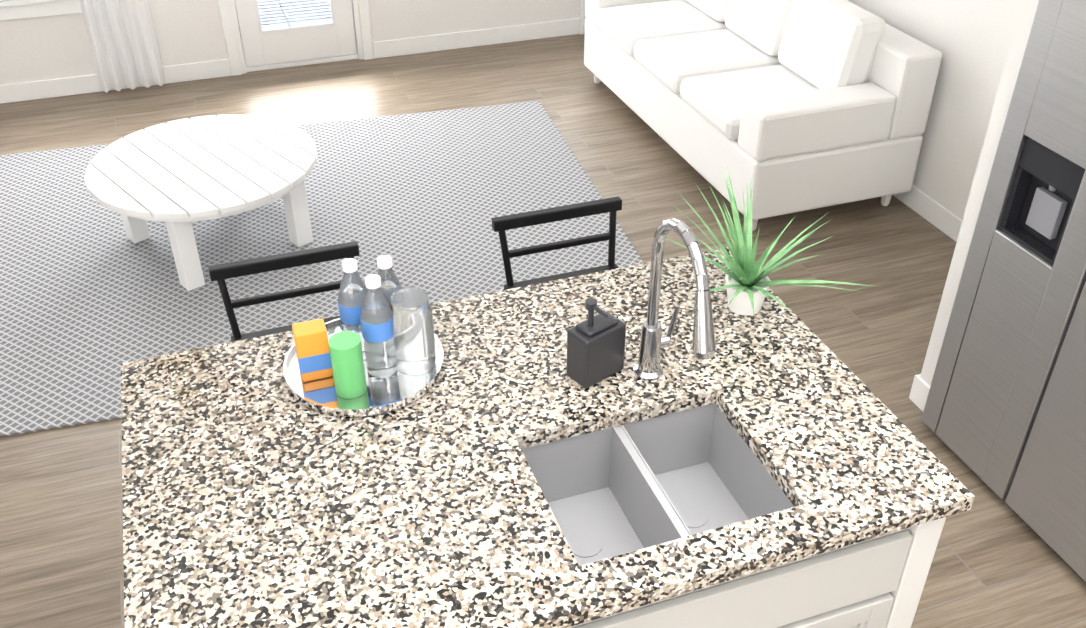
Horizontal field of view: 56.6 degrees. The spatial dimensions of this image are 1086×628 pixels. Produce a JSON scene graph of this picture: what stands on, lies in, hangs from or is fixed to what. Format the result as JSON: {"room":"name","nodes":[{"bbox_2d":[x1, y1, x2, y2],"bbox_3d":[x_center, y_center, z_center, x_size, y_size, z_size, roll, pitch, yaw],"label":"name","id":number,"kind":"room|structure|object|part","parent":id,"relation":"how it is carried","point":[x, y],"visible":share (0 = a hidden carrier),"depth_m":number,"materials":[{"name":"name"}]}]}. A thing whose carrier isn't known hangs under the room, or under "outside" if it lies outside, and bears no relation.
{"room":"kitchen","nodes":[
{"label":"kitchen","id":0,"kind":"room"},
{"bbox_2d":[0,0,580,84],"bbox_3d":[-2.502,-2.563,5.531,7.360,2.700,0.150,-11,36,-16],"label":"wall","id":1,"kind":"structure","parent":0,"point":[58,46],"depth_m":6.17,"materials":[{"name":"paint"}]},
{"bbox_2d":[0,0,81,20],"bbox_3d":[-2.967,-1.764,5.802,1.010,0.107,0.095,-11,36,-16],"label":"window sill","id":2,"kind":"structure","parent":1,"relation":"attached to","point":[14,9],"depth_m":5.79,"materials":[{"name":"white"}]},
{"bbox_2d":[0,59,230,103],"bbox_3d":[-3.888,-1.170,5.791,4.064,0.110,0.014,-11,36,-16],"label":"baseboard","id":3,"kind":"structure","parent":1,"relation":"attached to","point":[24,91],"depth_m":6.10,"materials":[{"name":"white wood"}]},
{"bbox_2d":[234,0,356,66],"bbox_3d":[-1.560,-2.417,6.004,0.712,1.866,0.051,-11,36,-16],"label":"patio door","id":4,"kind":"structure","parent":1,"relation":"in","point":[336,37],"depth_m":6.43,"materials":[{"name":"white wood"}]},
{"bbox_2d":[258,0,331,30],"bbox_3d":[-1.561,-2.447,5.985,0.482,1.536,0.022,-11,36,-16],"label":"window blind","id":5,"kind":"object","parent":4,"relation":"attached to","point":[285,12],"depth_m":6.35,"materials":[{"name":"white plastic"}]},
{"bbox_2d":[218,0,373,75],"bbox_3d":[-1.566,-2.454,5.997,0.910,1.995,0.167,-11,36,-16],"label":"door frame","id":6,"kind":"structure","parent":1,"relation":"attached to","point":[230,37],"depth_m":6.43,"materials":[{"name":"white wood"}]},
{"bbox_2d":[372,18,584,58],"bbox_3d":[-0.149,-1.918,6.881,2.044,0.110,0.018,-11,36,-16],"label":"baseboard","id":7,"kind":"structure","parent":1,"relation":"attached to","point":[464,39],"depth_m":6.79,"materials":[{"name":"white wood"}]},
{"bbox_2d":[0,33,1085,627],"bbox_3d":[-0.848,1.256,2.486,7.360,0.120,10.070,-11,36,-16],"label":"floor","id":8,"kind":"structure","parent":0,"point":[998,563],"depth_m":4.48,"materials":[{"name":"brown wood"}]},
{"bbox_2d":[208,241,359,341],"bbox_3d":[-0.671,0.306,2.972,0.420,0.892,0.427,-11,36,-16],"label":"bar stool","id":9,"kind":"object","parent":8,"relation":"on","point":[219,273],"visible":0.35,"depth_m":2.89,"materials":[{"name":"black metal"}]},
{"bbox_2d":[0,101,643,436],"bbox_3d":[-1.196,-0.388,4.749,3.050,0.012,2.430,-8,36,-12],"label":"rug","id":10,"kind":"object","parent":8,"relation":"on","point":[93,297],"visible":0.44,"depth_m":4.64,"materials":[{"name":"grey fabric"}]},
{"bbox_2d":[85,114,316,290],"bbox_3d":[-1.497,-0.513,4.559,0.972,0.410,0.980,-27,43,-34],"label":"coffee table","id":11,"kind":"object","parent":10,"relation":"on","point":[179,177],"visible":1,"depth_m":4.38,"materials":[{"name":"white wood"}]},
{"bbox_2d":[492,196,621,289],"bbox_3d":[0.112,0.149,3.200,0.420,0.892,0.427,-11,36,-16],"label":"bar stool","id":12,"kind":"object","parent":8,"relation":"on","point":[502,224],"visible":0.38,"depth_m":3.13,"materials":[{"name":"black metal"}]},
{"bbox_2d":[553,507,970,627],"bbox_3d":[-0.048,0.669,2.462,1.603,0.875,0.944,-11,36,-16],"label":"kitchen island","id":13,"kind":"object","parent":8,"relation":"on","point":[874,581],"depth_m":2.08,"materials":[{"name":"wood"}]},
{"bbox_2d":[121,247,974,627],"bbox_3d":[-0.066,0.261,2.248,1.637,0.038,1.050,-11,36,-16],"label":"island countertop","id":14,"kind":"structure","parent":13,"relation":"on","point":[246,504],"depth_m":2.12,"materials":[{"name":"multicoloured stone"}]},
{"bbox_2d":[283,255,443,416],"bbox_3d":[-0.424,0.018,2.329,0.377,0.267,0.377,-11,36,-16],"label":"tray","id":15,"kind":"object","parent":14,"relation":"on","point":[376,348],"visible":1,"depth_m":2.30,"materials":[{"name":"silver metal"}]},
{"bbox_3d":[-0.424,0.116,2.397,0.377,0.028,0.377,-11,36,-16],"label":"plate","id":16,"kind":"part","parent":15,"relation":"part of","materials":[{"name":"silver metal"}]},
{"bbox_2d":[388,287,435,375],"bbox_3d":[-0.304,0.040,2.349,0.101,0.188,0.099,-11,36,-16],"label":"pitcher","id":17,"kind":"object","parent":15,"relation":"on","point":[411,338],"depth_m":2.31,"materials":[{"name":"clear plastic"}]},
{"bbox_2d":[566,298,625,387],"bbox_3d":[0.128,0.055,2.325,0.124,0.212,0.086,-25,42,-32],"label":"soap dispenser","id":18,"kind":"object","parent":14,"relation":"on","point":[595,349],"visible":1,"depth_m":2.31,"materials":[{"name":"grey"}]},
{"bbox_2d":[529,403,784,554],"bbox_3d":[0.235,0.434,2.194,0.509,0.208,0.405,-11,36,-16],"label":"sink","id":19,"kind":"object","parent":14,"relation":"in","point":[646,478],"depth_m":2.33,"materials":[{"name":"silver metal"}]},
{"bbox_2d":[634,218,715,380],"bbox_3d":[0.304,0.008,2.179,0.103,0.456,0.298,-11,36,-16],"label":"faucet","id":20,"kind":"object","parent":14,"relation":"on","point":[653,342],"visible":1,"depth_m":2.16,"materials":[{"name":"silver metal"}]},
{"bbox_2d":[666,167,881,317],"bbox_3d":[0.517,-0.152,2.524,0.487,0.327,0.568,-11,36,-16],"label":"potted plant","id":21,"kind":"object","parent":14,"relation":"on","point":[748,283],"visible":1,"depth_m":2.55,"materials":[{"name":"green plant"}]},
{"bbox_3d":[0.523,-0.053,2.598,0.116,0.080,0.114,-11,36,-16],"label":"pot","id":22,"kind":"part","parent":21,"relation":"part of","materials":[{"name":"white ceramic"}]},
{"bbox_2d":[584,0,941,230],"bbox_3d":[1.003,-1.352,5.369,0.920,0.900,2.100,-11,36,-16],"label":"sofa","id":23,"kind":"object","parent":8,"relation":"on","point":[792,106],"visible":0.96,"depth_m":4.74,"materials":[{"name":"fabric"}]},
{"bbox_2d":[921,0,1085,581],"bbox_3d":[1.837,-0.129,2.836,0.716,1.766,0.945,-11,36,-16],"label":"fridge","id":24,"kind":"object","parent":8,"relation":"on","point":[1004,414],"visible":1,"depth_m":2.98,"materials":[{"name":"grey metal"}]},
{"bbox_3d":[1.604,0.030,2.568,0.070,1.720,0.514,-11,36,-16],"label":"door","id":25,"kind":"part","parent":24,"relation":"part of","materials":[{"name":"silver metal"}]},
{"bbox_2d":[848,0,1021,219],"bbox_3d":[1.614,-2.091,4.856,0.150,2.700,4.150,-11,36,-16],"label":"wall","id":26,"kind":"structure","parent":0,"point":[970,40],"depth_m":4.53,"materials":[{"name":"paint"}]},
{"bbox_2d":[892,185,961,241],"bbox_3d":[1.533,-1.009,5.569,0.017,0.110,4.149,-11,36,-16],"label":"baseboard","id":27,"kind":"structure","parent":26,"relation":"attached to","point":[930,210],"depth_m":4.81,"materials":[{"name":"white wood"}]},
{"bbox_2d":[920,0,1038,385],"bbox_3d":[1.705,-0.822,3.019,0.650,2.700,0.120,-11,36,-16],"label":"wall","id":28,"kind":"structure","parent":0,"point":[1023,25],"depth_m":3.19,"materials":[{"name":"paint"}]},
{"bbox_2d":[909,374,929,405],"bbox_3d":[1.778,0.188,3.835,0.884,0.110,0.013,-11,36,-16],"label":"baseboard","id":29,"kind":"structure","parent":28,"relation":"attached to","point":[920,389],"depth_m":3.68,"materials":[{"name":"white wood"}]},
{"bbox_3d":[-2.902,-2.970,4.915,1.180,0.040,0.100,-11,36,-16],"label":"curtain rod","id":30,"kind":"object","parent":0,"visible":0},
{"bbox_2d":[79,0,165,92],"bbox_3d":[-2.860,-2.148,5.458,1.157,2.040,0.078,-11,36,-16],"label":"fabric","id":31,"kind":"object","parent":30,"relation":"hanging from","point":[123,42],"visible":1,"depth_m":5.99,"materials":[{"name":"white fabric"}]},
{"bbox_3d":[-0.036,-3.495,5.786,1.340,0.040,0.100,-11,36,-16],"label":"curtain rod","id":32,"kind":"object","parent":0,"visible":0},
{"bbox_2d":[580,0,586,34],"bbox_3d":[0.432,-2.783,6.436,0.389,1.980,0.074,-11,36,-16],"label":"fabric","id":33,"kind":"object","parent":32,"relation":"hanging from","point":[583,17],"visible":0.15,"depth_m":6.88,"materials":[{"name":"white fabric"}]},
{"bbox_3d":[1.487,-78.082,118.333,500.000,0.300,253.079,-11,36,-16],"label":"lawn","id":34,"kind":"structure","parent":0,"visible":0},
{"bbox_2d":[234,0,332,60],"bbox_3d":[-0.605,-3.070,8.478,4.541,1.089,3.694,-11,36,-16],"label":"patio","id":35,"kind":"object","parent":34,"relation":"on","point":[302,24],"depth_m":8.57,"materials":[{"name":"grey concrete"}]}
]}

